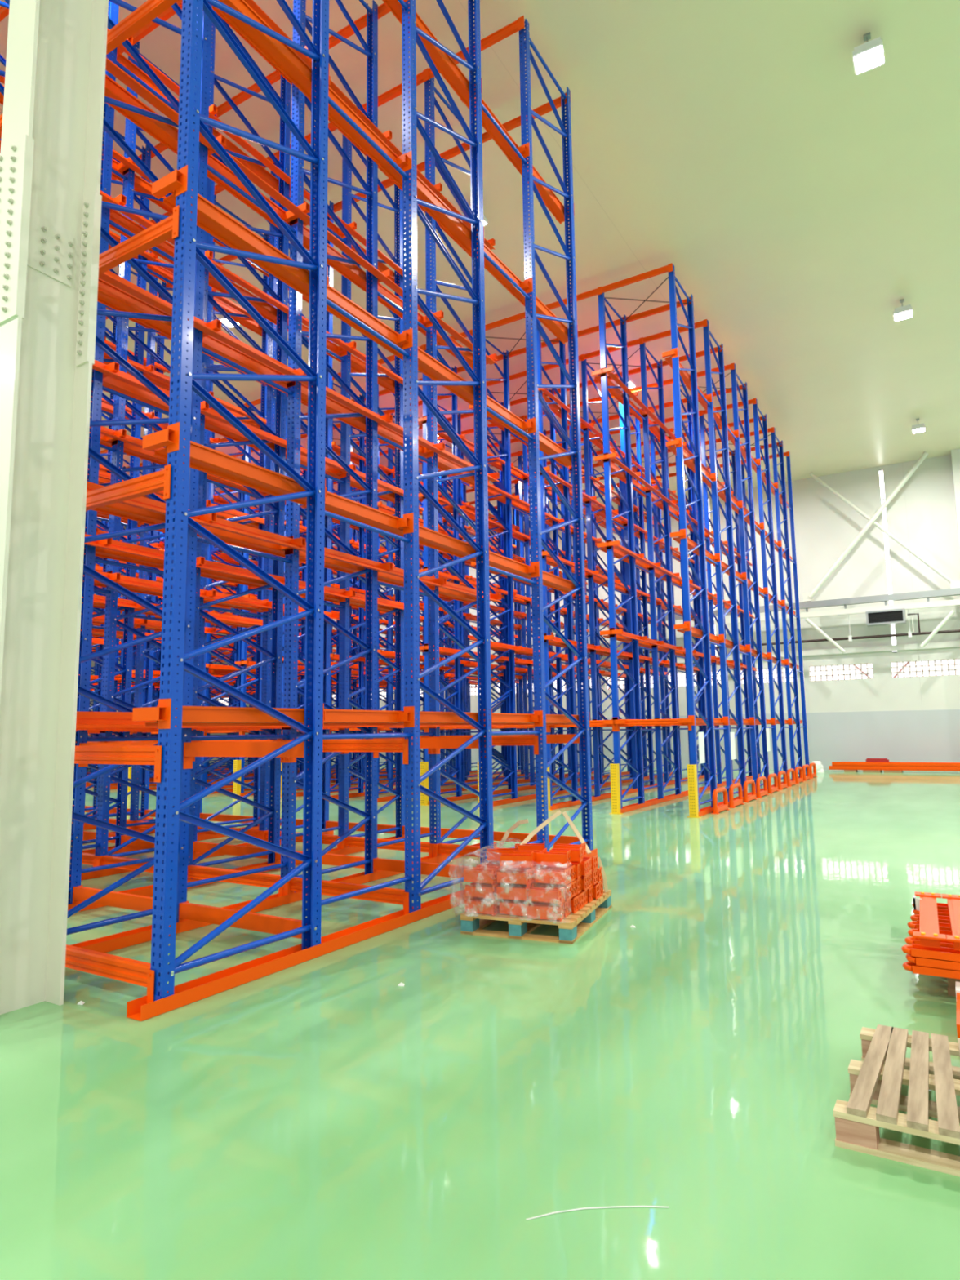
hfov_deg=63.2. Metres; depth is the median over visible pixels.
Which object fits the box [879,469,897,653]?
column
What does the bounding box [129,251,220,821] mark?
frame
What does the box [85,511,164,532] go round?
rail
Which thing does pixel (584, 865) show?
support bracket
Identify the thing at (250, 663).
rail
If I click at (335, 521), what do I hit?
rail
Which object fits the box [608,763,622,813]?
guard
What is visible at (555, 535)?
frame
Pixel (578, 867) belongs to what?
support bracket
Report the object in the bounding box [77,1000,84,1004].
scrap
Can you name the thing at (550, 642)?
rail
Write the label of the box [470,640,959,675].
trim
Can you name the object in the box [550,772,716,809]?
channel
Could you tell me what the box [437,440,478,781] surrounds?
frame
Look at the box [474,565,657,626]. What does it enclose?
rail
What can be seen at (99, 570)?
rail
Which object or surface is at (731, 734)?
paper sheet
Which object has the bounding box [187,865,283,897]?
cross beam
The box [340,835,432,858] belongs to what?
cross beam
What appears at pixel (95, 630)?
rail
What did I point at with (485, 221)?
lamp
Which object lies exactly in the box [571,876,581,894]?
support bracket
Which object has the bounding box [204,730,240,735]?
cross beam
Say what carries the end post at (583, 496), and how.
on the channel at (389, 797)
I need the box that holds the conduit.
[906,617,914,632]
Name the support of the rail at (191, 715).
attached to the frame at (182, 378)
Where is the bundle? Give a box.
[866,758,888,762]
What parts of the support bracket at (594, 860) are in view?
slotted plate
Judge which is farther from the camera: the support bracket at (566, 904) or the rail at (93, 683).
the rail at (93, 683)
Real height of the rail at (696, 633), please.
0.117 m
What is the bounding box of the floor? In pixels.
[0,762,959,1279]
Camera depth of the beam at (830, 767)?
24.48 m
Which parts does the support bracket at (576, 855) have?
slotted plate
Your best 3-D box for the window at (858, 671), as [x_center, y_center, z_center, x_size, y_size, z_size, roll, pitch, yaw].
[12.385,1.116,26.747,2.040,0.560,0.080,-5,-8,31]
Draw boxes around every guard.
[127,766,131,791]
[232,760,241,795]
[280,762,282,795]
[420,761,428,805]
[477,762,486,808]
[541,763,552,811]
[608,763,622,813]
[686,764,701,817]
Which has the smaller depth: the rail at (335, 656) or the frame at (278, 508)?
the frame at (278, 508)
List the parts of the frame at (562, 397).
support arm, support arm, support arm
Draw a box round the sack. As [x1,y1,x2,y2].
[812,760,824,772]
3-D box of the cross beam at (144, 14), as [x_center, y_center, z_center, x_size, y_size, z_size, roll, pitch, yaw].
[-2.446,-4.182,5.363,1.385,0.205,0.092,-5,-8,31]
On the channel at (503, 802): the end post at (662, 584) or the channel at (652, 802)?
the end post at (662, 584)
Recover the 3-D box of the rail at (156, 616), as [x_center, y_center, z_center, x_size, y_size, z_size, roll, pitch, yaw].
[-6.524,-0.218,26.690,0.128,0.117,11.700,-5,-8,31]
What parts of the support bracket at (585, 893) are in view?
slotted plate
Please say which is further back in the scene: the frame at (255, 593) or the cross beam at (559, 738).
the frame at (255, 593)
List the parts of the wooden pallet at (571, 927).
support bracket, support bracket, support bracket, slotted plate, slotted plate, slotted plate, support bracket, support bracket, support bracket, slotted plate, slotted plate, slotted plate, support bracket, support bracket, slotted plate, slotted plate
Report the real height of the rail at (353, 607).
0.117 m
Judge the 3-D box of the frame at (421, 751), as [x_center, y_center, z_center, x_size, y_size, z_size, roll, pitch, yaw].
[-1.686,-0.422,26.401,0.430,9.944,2.387,-5,-8,31]
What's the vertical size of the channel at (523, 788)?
0.078 m
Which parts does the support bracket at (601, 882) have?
slotted plate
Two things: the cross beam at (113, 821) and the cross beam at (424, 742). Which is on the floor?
the cross beam at (113, 821)
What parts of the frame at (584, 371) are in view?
support arm, support arm, support arm, support arm, support arm, support arm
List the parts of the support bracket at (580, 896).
slotted plate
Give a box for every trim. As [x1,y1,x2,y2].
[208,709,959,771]
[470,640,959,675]
[951,448,959,552]
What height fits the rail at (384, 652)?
0.117 m
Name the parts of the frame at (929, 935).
plate, plate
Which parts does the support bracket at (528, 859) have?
slotted plate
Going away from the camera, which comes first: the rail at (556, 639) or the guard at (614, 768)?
the guard at (614, 768)
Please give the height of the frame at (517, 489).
9.944 m
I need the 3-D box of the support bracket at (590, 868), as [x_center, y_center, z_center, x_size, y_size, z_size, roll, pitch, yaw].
[0.768,1.801,6.253,0.241,0.108,0.120,-3,-7,20]
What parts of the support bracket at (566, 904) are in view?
slotted plate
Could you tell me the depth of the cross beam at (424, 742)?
7.64 m
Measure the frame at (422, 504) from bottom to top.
9.944 m
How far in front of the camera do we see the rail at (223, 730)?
10.52 m
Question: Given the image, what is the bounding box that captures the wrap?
[913,895,921,911]
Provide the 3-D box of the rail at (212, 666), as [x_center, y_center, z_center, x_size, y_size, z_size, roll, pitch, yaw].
[-3.912,1.199,24.937,0.128,0.117,11.700,-5,-8,31]
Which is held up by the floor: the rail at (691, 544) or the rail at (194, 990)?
the rail at (194, 990)
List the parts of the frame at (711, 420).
support arm, support arm, support arm, support arm, support arm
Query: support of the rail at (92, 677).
attached to the frame at (116, 682)
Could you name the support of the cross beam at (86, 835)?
on the floor
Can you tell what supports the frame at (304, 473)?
on the channel at (228, 789)
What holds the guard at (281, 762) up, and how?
on the floor
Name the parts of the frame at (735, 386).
support arm, support arm, support arm, support arm, support arm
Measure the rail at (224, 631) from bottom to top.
0.117 m
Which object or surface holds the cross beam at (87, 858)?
on the floor
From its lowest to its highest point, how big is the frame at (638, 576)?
9.944 m
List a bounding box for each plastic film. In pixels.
[449,857,571,923]
[452,840,515,922]
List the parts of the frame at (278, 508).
support arm, support arm, support arm, support arm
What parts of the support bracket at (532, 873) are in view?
slotted plate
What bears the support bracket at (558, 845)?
on the support bracket at (590, 868)
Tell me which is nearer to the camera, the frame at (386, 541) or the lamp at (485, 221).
the lamp at (485, 221)
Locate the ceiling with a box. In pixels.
[0,0,959,564]
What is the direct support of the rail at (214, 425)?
attached to the frame at (76, 871)
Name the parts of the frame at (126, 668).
support arm, support arm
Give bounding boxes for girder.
[552,587,959,636]
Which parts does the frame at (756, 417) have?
support arm, support arm, support arm, support arm, support arm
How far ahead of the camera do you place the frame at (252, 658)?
33.65 m
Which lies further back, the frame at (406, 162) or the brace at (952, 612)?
the brace at (952, 612)
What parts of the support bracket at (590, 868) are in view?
slotted plate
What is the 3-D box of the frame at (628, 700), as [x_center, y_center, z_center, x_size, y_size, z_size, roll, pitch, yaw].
[4.245,-0.925,22.820,0.430,9.944,2.387,-5,-8,31]
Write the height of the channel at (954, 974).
0.040 m
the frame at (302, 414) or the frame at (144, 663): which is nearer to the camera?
the frame at (302, 414)
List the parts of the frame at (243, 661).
support arm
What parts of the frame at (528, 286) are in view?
support arm, support arm, support arm, support arm, support arm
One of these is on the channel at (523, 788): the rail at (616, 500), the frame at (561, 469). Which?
the frame at (561, 469)
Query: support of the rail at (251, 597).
attached to the frame at (243, 661)
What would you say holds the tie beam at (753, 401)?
attached to the frame at (756, 417)
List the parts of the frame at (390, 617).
support arm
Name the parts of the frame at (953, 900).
plate, plate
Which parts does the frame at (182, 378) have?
support arm, foot plate, support arm, support arm, support arm, support arm, support arm, support arm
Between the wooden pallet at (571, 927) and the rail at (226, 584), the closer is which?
the wooden pallet at (571, 927)
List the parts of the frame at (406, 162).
support arm, support arm, support arm, support arm, support arm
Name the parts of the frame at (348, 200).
support arm, support arm, support arm, support arm, support arm, support arm, support arm, support arm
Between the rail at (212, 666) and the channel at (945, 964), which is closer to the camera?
the channel at (945, 964)
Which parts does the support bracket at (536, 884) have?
slotted plate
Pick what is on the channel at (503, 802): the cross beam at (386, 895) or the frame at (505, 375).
the frame at (505, 375)
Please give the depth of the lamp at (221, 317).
15.99 m
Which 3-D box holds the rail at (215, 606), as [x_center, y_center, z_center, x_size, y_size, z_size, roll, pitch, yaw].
[-4.151,-0.419,25.257,0.128,0.117,11.700,-5,-8,31]
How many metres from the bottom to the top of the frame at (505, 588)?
9.944 m
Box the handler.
[866,608,906,626]
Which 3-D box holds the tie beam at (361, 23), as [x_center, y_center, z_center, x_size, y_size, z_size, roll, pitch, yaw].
[-4.776,-7.050,11.319,11.194,0.150,0.056,-5,-8,31]
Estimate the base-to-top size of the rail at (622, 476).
0.117 m
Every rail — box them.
[0,75,173,193]
[0,84,313,304]
[0,134,411,388]
[0,140,395,394]
[75,711,502,728]
[75,726,404,728]
[75,727,400,729]
[75,728,338,731]
[79,674,335,691]
[80,628,161,639]
[81,602,255,628]
[82,594,262,626]
[83,570,339,620]
[83,578,310,620]
[84,533,412,611]
[84,547,395,613]
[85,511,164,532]
[85,527,164,549]
[86,481,501,602]
[87,468,264,524]
[87,474,258,528]
[88,431,311,511]
[88,462,111,471]
[88,728,323,730]
[88,729,260,732]
[89,426,164,452]
[90,400,167,431]
[90,502,476,604]
[90,680,255,689]
[91,395,217,443]
[92,360,403,496]
[92,370,395,502]
[92,613,216,634]
[92,619,161,631]
[92,632,136,639]
[92,635,249,653]
[92,637,103,644]
[92,648,230,662]
[93,623,335,653]
[93,635,255,652]
[93,683,253,692]
[94,568,233,595]
[95,565,257,596]
[97,271,498,482]
[97,277,477,486]
[97,524,302,572]
[97,623,336,651]
[103,351,266,424]
[103,355,260,429]
[104,74,475,370]
[104,340,170,373]
[105,57,497,364]
[106,28,410,279]
[106,53,399,284]
[106,306,307,406]
[108,244,264,336]
[108,729,222,731]
[109,230,253,319]
[111,347,158,370]
[114,673,352,688]
[118,615,352,647]
[118,730,213,732]
[119,560,256,587]
[119,561,253,589]
[119,641,253,657]
[126,848,597,1021]
[133,673,394,689]
[135,647,251,660]
[136,614,385,648]
[143,670,395,688]
[145,705,578,725]
[153,438,575,593]
[162,188,571,467]
[207,664,454,686]
[208,667,439,686]
[208,669,386,684]
[209,610,422,644]
[209,673,386,686]
[210,604,422,639]
[211,0,569,344]
[211,5,471,257]
[211,552,422,602]
[212,556,302,578]
[213,494,422,561]
[213,498,421,561]
[216,631,336,648]
[227,543,335,571]
[239,664,477,684]
[244,0,495,249]
[245,661,477,684]
[248,553,444,600]
[249,595,476,639]
[293,662,515,683]
[295,524,516,592]
[295,528,514,592]
[297,658,519,683]
[300,467,513,549]
[300,595,515,638]
[329,653,556,681]
[330,583,555,635]
[330,657,533,679]
[331,444,551,542]
[331,586,532,633]
[332,447,537,539]
[332,518,474,567]
[335,621,453,642]
[353,617,476,641]
[377,504,587,585]
[378,440,472,488]
[378,506,562,577]
[379,649,591,679]
[380,581,575,631]
[382,0,564,224]
[382,654,565,678]
[399,501,515,547]
[410,541,471,562]
[411,615,518,638]
[417,422,618,534]
[418,497,619,580]
[419,649,624,678]
[431,421,621,531]
[432,574,622,629]
[433,646,626,677]
[437,496,617,577]
[438,571,624,628]
[471,408,653,527]
[472,486,655,577]
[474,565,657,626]
[475,645,659,675]
[487,483,604,542]
[489,604,589,632]
[490,641,670,675]
[533,393,688,515]
[534,475,691,567]
[538,640,696,672]
[542,389,704,520]
[546,471,706,571]
[546,555,693,621]
[546,555,709,622]
[549,636,711,673]
[573,592,668,626]
[575,466,663,526]
[594,374,724,502]
[597,459,737,564]
[600,546,740,617]
[603,635,742,671]
[607,372,749,512]
[609,457,752,565]
[613,545,755,618]
[616,631,758,671]
[618,719,760,725]
[665,355,788,507]
[668,444,792,561]
[672,536,795,615]
[677,626,799,669]
[680,717,802,724]
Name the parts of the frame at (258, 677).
support arm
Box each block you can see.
[844,769,857,772]
[862,769,881,772]
[884,770,902,773]
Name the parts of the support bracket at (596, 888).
slotted plate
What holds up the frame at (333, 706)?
on the channel at (248, 780)
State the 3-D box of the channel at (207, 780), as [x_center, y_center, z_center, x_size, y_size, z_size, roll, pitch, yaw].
[-7.523,4.694,26.796,0.124,0.078,11.865,-5,-8,31]
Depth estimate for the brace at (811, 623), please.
26.24 m
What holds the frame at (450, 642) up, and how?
on the channel at (331, 784)
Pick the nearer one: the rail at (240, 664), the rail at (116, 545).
the rail at (116, 545)
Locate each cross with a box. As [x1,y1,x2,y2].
[485,323,560,356]
[486,381,547,406]
[579,400,632,422]
[586,347,659,377]
[604,276,690,323]
[680,372,745,392]
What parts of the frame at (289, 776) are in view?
support arm, support arm, support arm, support arm, support arm, support arm, support arm, support arm, support arm, support arm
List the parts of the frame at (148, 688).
support arm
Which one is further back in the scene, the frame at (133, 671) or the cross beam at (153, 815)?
the frame at (133, 671)
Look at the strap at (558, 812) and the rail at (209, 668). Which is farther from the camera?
the rail at (209, 668)
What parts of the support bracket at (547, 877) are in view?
support bracket, slotted plate, slotted plate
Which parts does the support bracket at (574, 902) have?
slotted plate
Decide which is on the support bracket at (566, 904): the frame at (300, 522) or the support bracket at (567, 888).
the support bracket at (567, 888)
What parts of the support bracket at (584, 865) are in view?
slotted plate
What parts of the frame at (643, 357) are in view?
support arm, support arm, support arm, support arm, support arm, support arm, support arm, support arm, support arm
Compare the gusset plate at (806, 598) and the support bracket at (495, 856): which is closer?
the support bracket at (495, 856)
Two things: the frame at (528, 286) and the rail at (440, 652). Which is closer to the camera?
the frame at (528, 286)
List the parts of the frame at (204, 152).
support arm, support arm, support arm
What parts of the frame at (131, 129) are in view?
support arm, support arm, support arm, support arm, support arm, support arm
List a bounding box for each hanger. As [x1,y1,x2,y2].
[848,613,852,641]
[907,608,911,637]
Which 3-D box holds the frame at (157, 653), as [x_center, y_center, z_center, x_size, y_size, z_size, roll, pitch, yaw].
[-11.198,0.071,29.442,0.430,9.944,2.387,-5,-8,31]
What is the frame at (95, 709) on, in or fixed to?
on the channel
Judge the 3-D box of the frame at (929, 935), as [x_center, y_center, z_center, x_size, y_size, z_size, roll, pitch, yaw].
[2.759,1.703,4.793,0.156,0.074,1.290,-5,-8,29]
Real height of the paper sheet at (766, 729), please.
0.540 m
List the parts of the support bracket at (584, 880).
slotted plate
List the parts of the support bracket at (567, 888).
slotted plate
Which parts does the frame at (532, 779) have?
support arm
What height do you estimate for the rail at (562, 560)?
0.117 m
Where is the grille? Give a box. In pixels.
[867,610,903,623]
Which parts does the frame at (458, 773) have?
support arm, support arm, support arm, support arm, support arm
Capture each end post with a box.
[248,556,253,764]
[394,547,395,767]
[422,551,423,761]
[450,527,455,766]
[512,507,520,769]
[547,499,555,770]
[582,496,592,770]
[617,487,629,771]
[657,495,671,772]
[741,463,760,773]
[786,452,808,775]
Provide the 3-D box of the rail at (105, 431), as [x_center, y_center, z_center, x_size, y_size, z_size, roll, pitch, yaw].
[-3.729,-2.262,9.461,0.128,0.117,6.009,-5,-8,31]
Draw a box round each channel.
[67,835,404,911]
[69,830,333,882]
[71,828,155,840]
[71,841,497,952]
[82,826,258,853]
[83,817,152,830]
[85,769,299,787]
[85,771,253,784]
[106,768,356,789]
[149,768,395,790]
[205,771,395,788]
[210,769,445,794]
[240,771,477,795]
[280,769,520,798]
[330,770,555,799]
[377,770,594,802]
[427,771,629,804]
[493,771,673,806]
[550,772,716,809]
[620,773,762,813]
[697,776,799,816]
[901,943,959,961]
[902,961,959,979]
[904,936,954,948]
[906,954,959,970]
[907,920,951,931]
[907,928,951,938]
[910,913,950,923]
[912,902,948,910]
[912,908,949,916]
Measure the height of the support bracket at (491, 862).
0.108 m
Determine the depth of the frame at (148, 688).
13.76 m
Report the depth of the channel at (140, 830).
11.87 m
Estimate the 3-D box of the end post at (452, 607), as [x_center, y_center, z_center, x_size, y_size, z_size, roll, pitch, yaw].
[-1.027,0.002,30.128,0.100,9.944,0.080,-5,-8,31]
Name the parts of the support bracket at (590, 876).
slotted plate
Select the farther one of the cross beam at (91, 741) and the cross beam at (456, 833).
the cross beam at (456, 833)
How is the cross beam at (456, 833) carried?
on the floor
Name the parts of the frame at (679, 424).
support arm, support arm, support arm, support arm, support arm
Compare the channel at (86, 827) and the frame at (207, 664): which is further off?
the frame at (207, 664)
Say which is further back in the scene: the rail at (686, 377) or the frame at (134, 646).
the frame at (134, 646)
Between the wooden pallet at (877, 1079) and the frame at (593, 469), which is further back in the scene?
the frame at (593, 469)
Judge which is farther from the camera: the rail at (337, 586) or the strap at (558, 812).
the rail at (337, 586)
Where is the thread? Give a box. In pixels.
[525,1205,669,1220]
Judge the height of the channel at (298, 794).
0.078 m
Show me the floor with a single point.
(325, 1117)
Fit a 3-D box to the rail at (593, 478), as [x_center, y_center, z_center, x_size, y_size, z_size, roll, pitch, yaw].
[3.132,-4.380,21.218,0.128,0.117,11.700,-5,-8,31]
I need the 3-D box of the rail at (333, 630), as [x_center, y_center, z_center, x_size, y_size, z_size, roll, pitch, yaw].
[-5.122,-0.337,25.844,0.128,0.117,11.700,-5,-8,31]
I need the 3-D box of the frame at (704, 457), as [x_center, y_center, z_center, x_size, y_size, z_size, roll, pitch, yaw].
[6.617,-1.119,21.386,0.430,9.959,2.387,-5,-8,31]
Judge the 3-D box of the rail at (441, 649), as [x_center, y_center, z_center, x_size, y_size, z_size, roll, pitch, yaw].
[2.019,0.696,21.356,0.128,0.117,11.700,-5,-8,31]
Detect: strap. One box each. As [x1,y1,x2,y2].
[498,818,528,847]
[520,809,561,844]
[562,811,591,853]
[597,857,608,892]
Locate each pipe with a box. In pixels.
[600,629,959,656]
[907,613,920,632]
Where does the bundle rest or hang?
on the beam
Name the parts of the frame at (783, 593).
support arm, support arm, support arm, support arm, support arm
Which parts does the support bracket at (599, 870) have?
slotted plate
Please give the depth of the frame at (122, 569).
30.60 m
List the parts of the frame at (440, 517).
support arm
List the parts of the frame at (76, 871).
support arm, support arm, support arm, support arm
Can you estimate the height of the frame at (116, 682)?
9.944 m
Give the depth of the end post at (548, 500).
27.88 m
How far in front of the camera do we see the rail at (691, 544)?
16.46 m
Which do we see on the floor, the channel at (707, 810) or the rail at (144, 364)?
the channel at (707, 810)
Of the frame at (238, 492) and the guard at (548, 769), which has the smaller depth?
the guard at (548, 769)
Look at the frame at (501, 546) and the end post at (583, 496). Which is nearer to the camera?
the frame at (501, 546)
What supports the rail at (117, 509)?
attached to the frame at (204, 152)
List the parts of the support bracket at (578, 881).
slotted plate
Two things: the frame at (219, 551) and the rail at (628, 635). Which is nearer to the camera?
the rail at (628, 635)
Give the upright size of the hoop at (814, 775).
0.418 m
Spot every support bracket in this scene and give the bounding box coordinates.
[471,865,506,871]
[472,882,501,884]
[478,862,500,866]
[487,844,519,861]
[487,860,500,863]
[500,851,533,868]
[502,899,525,902]
[504,866,537,883]
[509,882,538,888]
[513,848,546,863]
[515,840,544,850]
[525,864,541,870]
[534,849,571,885]
[534,899,570,917]
[536,883,571,901]
[540,865,575,882]
[541,880,576,897]
[547,862,581,879]
[549,846,582,862]
[553,842,586,857]
[564,895,578,913]
[571,859,589,876]
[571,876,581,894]
[572,892,583,910]
[575,874,589,891]
[577,889,587,906]
[581,871,592,887]
[581,885,593,902]
[582,854,598,871]
[582,857,592,872]
[590,883,599,899]
[591,868,597,884]
[592,866,602,882]
[592,880,603,896]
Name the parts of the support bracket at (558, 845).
slotted plate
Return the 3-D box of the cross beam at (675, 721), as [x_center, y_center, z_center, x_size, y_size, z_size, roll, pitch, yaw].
[3.053,1.502,13.768,1.385,0.205,0.092,-5,-8,31]
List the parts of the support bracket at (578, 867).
slotted plate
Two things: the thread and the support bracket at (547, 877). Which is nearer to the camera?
the thread
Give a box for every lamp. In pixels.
[218,306,239,328]
[461,201,488,226]
[617,377,635,389]
[852,32,884,75]
[893,298,912,321]
[911,418,925,433]
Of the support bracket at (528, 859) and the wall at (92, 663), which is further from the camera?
the wall at (92, 663)
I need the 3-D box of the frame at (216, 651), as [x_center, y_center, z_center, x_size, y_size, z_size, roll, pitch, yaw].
[-8.826,-0.131,28.010,0.430,9.944,2.387,-5,-8,31]
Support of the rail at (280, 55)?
attached to the frame at (182, 378)
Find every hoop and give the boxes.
[711,786,730,813]
[728,782,745,808]
[742,779,758,802]
[755,776,769,798]
[767,773,779,793]
[777,770,788,790]
[786,768,796,786]
[795,766,804,783]
[802,764,810,781]
[808,762,817,777]
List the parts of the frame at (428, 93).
support arm, support arm, support arm, support arm, support arm, support arm, support arm, support arm, support arm, support arm, support arm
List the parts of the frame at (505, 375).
support arm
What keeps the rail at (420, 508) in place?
attached to the frame at (302, 414)
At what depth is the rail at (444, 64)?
8.33 m
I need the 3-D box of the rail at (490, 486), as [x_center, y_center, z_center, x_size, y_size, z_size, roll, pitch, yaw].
[3.157,-2.704,21.023,0.128,0.117,11.700,-5,-8,31]
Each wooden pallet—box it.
[460,866,611,944]
[832,1024,959,1176]
[947,977,959,996]
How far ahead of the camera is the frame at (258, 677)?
12.24 m
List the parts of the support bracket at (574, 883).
slotted plate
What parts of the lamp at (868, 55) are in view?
hanging rod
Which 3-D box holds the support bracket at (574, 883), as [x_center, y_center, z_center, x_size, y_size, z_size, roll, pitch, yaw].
[0.595,1.876,5.902,0.241,0.108,0.120,-4,-7,25]
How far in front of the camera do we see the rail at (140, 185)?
9.67 m
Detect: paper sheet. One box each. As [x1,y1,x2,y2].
[697,732,705,763]
[729,732,735,759]
[765,728,770,751]
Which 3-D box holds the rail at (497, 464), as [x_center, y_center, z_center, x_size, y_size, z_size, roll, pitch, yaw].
[1.731,-4.261,22.064,0.128,0.117,11.700,-5,-8,31]
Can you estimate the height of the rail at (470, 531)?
0.117 m
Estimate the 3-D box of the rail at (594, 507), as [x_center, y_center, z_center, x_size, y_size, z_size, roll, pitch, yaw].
[4.128,-2.787,20.437,0.128,0.117,11.700,-5,-8,31]
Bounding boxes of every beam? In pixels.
[0,2,8,22]
[0,114,2,135]
[65,944,154,1003]
[70,851,96,866]
[71,831,118,844]
[72,804,93,812]
[72,884,152,911]
[74,745,161,782]
[75,741,101,742]
[78,742,157,766]
[83,817,131,829]
[85,464,170,511]
[88,262,672,458]
[96,807,142,816]
[96,855,154,872]
[98,204,179,275]
[101,2,391,183]
[101,741,158,742]
[106,0,178,54]
[106,91,570,319]
[120,0,182,53]
[120,835,155,847]
[125,297,691,467]
[130,740,158,741]
[130,820,155,830]
[144,809,155,817]
[149,15,524,223]
[178,901,306,947]
[182,741,308,769]
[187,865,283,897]
[191,739,285,762]
[192,840,271,860]
[197,826,261,839]
[200,813,255,822]
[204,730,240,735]
[214,363,734,494]
[215,451,789,560]
[218,441,782,552]
[226,738,270,740]
[231,319,707,457]
[240,730,257,734]
[255,383,747,499]
[257,817,322,829]
[261,830,340,849]
[275,850,371,870]
[276,738,371,757]
[283,876,408,915]
[284,738,408,764]
[300,415,765,516]
[325,820,400,835]
[329,728,360,733]
[333,398,756,494]
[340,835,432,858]
[341,736,431,754]
[352,345,721,447]
[373,736,485,758]
[373,857,471,878]
[377,727,426,733]
[392,426,774,507]
[402,826,482,839]
[419,734,485,736]
[426,726,475,732]
[431,735,538,754]
[432,843,499,857]
[490,831,587,844]
[491,724,534,728]
[502,733,584,751]
[546,720,615,732]
[614,718,691,731]
[828,765,959,771]
[831,761,959,767]
[955,981,959,1038]
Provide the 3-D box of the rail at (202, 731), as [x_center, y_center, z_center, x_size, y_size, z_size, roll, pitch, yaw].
[-6.054,1.197,10.514,0.128,0.117,6.009,-5,-8,31]
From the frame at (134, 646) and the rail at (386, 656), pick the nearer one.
the rail at (386, 656)
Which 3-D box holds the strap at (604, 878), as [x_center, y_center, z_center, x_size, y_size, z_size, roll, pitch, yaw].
[1.015,1.946,6.463,0.100,0.292,0.027,1,-7,-15]
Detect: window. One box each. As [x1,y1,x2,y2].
[217,697,228,705]
[379,688,386,699]
[470,684,477,695]
[496,682,533,694]
[553,678,591,692]
[605,675,653,689]
[667,671,720,687]
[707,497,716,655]
[740,667,793,684]
[808,663,873,680]
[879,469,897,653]
[890,658,959,677]
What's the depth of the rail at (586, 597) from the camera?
22.07 m
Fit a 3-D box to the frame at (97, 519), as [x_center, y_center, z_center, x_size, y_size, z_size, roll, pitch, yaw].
[-12.430,-0.453,24.782,0.430,9.944,2.387,-5,-8,31]
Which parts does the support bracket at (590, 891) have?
slotted plate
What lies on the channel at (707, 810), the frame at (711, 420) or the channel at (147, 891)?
the frame at (711, 420)
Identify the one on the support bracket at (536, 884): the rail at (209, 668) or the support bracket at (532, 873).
the support bracket at (532, 873)
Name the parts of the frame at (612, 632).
support arm, support arm, support arm, support arm, support arm, support arm, support arm, support arm, support arm, support arm, support arm, support arm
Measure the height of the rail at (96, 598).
0.117 m
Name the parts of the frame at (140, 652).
support arm, support arm, support arm, support arm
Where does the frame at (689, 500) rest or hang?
on the channel at (568, 803)
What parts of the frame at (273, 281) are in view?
support arm, support arm, support arm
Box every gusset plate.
[802,592,811,601]
[950,580,959,588]
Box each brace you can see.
[804,617,845,653]
[808,452,928,598]
[809,472,953,583]
[920,609,955,647]
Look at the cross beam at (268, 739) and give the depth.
9.09 m
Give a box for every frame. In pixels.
[0,0,127,848]
[0,0,178,904]
[66,0,294,934]
[71,128,173,847]
[73,316,119,815]
[74,458,144,783]
[80,391,146,818]
[83,265,169,825]
[86,519,120,774]
[86,568,124,770]
[88,562,120,771]
[90,520,158,779]
[94,41,271,857]
[106,453,159,783]
[115,527,161,777]
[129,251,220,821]
[129,446,164,783]
[129,537,164,736]
[132,0,411,1001]
[143,533,164,777]
[151,532,164,773]
[187,9,345,866]
[197,194,275,826]
[202,431,260,790]
[205,447,240,782]
[206,484,255,779]
[206,488,237,776]
[207,504,255,774]
[208,545,231,766]
[208,546,231,767]
[208,551,247,765]
[208,586,229,760]
[209,546,253,769]
[227,556,255,768]
[229,556,259,771]
[231,492,260,773]
[235,406,304,793]
[235,454,295,780]
[251,558,257,762]
[258,160,339,831]
[271,466,306,781]
[279,0,434,877]
[281,395,348,789]
[293,514,336,774]
[297,534,302,767]
[307,444,364,783]
[328,380,390,795]
[329,481,359,778]
[331,523,357,770]
[331,525,352,767]
[335,134,416,837]
[346,425,399,787]
[351,496,386,770]
[356,533,395,768]
[363,466,397,780]
[377,369,435,798]
[378,505,399,774]
[384,0,542,913]
[385,541,423,770]
[386,413,441,789]
[399,454,447,779]
[410,488,450,776]
[417,350,478,800]
[418,503,454,762]
[422,76,501,844]
[431,404,477,788]
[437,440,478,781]
[442,475,477,775]
[447,501,477,770]
[468,338,535,799]
[479,393,532,789]
[486,434,526,782]
[488,468,522,776]
[488,500,519,771]
[506,18,593,852]
[515,482,540,773]
[518,454,559,779]
[521,419,569,786]
[528,377,580,791]
[532,318,597,805]
[552,481,578,773]
[559,445,593,780]
[568,413,612,786]
[581,359,635,796]
[591,293,660,808]
[592,467,626,775]
[603,440,645,777]
[618,401,666,789]
[631,459,670,776]
[640,342,688,799]
[649,431,687,782]
[662,264,729,812]
[672,384,719,786]
[675,455,704,775]
[697,320,755,801]
[699,414,739,784]
[721,443,759,778]
[730,363,777,792]
[752,398,791,779]
[770,427,805,777]
[913,891,946,948]
[942,893,959,951]
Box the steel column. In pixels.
[0,0,108,1014]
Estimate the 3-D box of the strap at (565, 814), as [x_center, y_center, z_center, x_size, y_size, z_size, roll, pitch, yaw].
[0.808,1.599,6.492,0.049,0.318,0.334,3,-8,-33]
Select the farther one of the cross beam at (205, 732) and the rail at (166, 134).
the cross beam at (205, 732)
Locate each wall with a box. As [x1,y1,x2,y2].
[88,594,135,736]
[211,454,959,717]
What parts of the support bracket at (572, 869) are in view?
slotted plate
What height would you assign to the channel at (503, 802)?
0.078 m
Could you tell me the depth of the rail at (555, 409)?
18.05 m

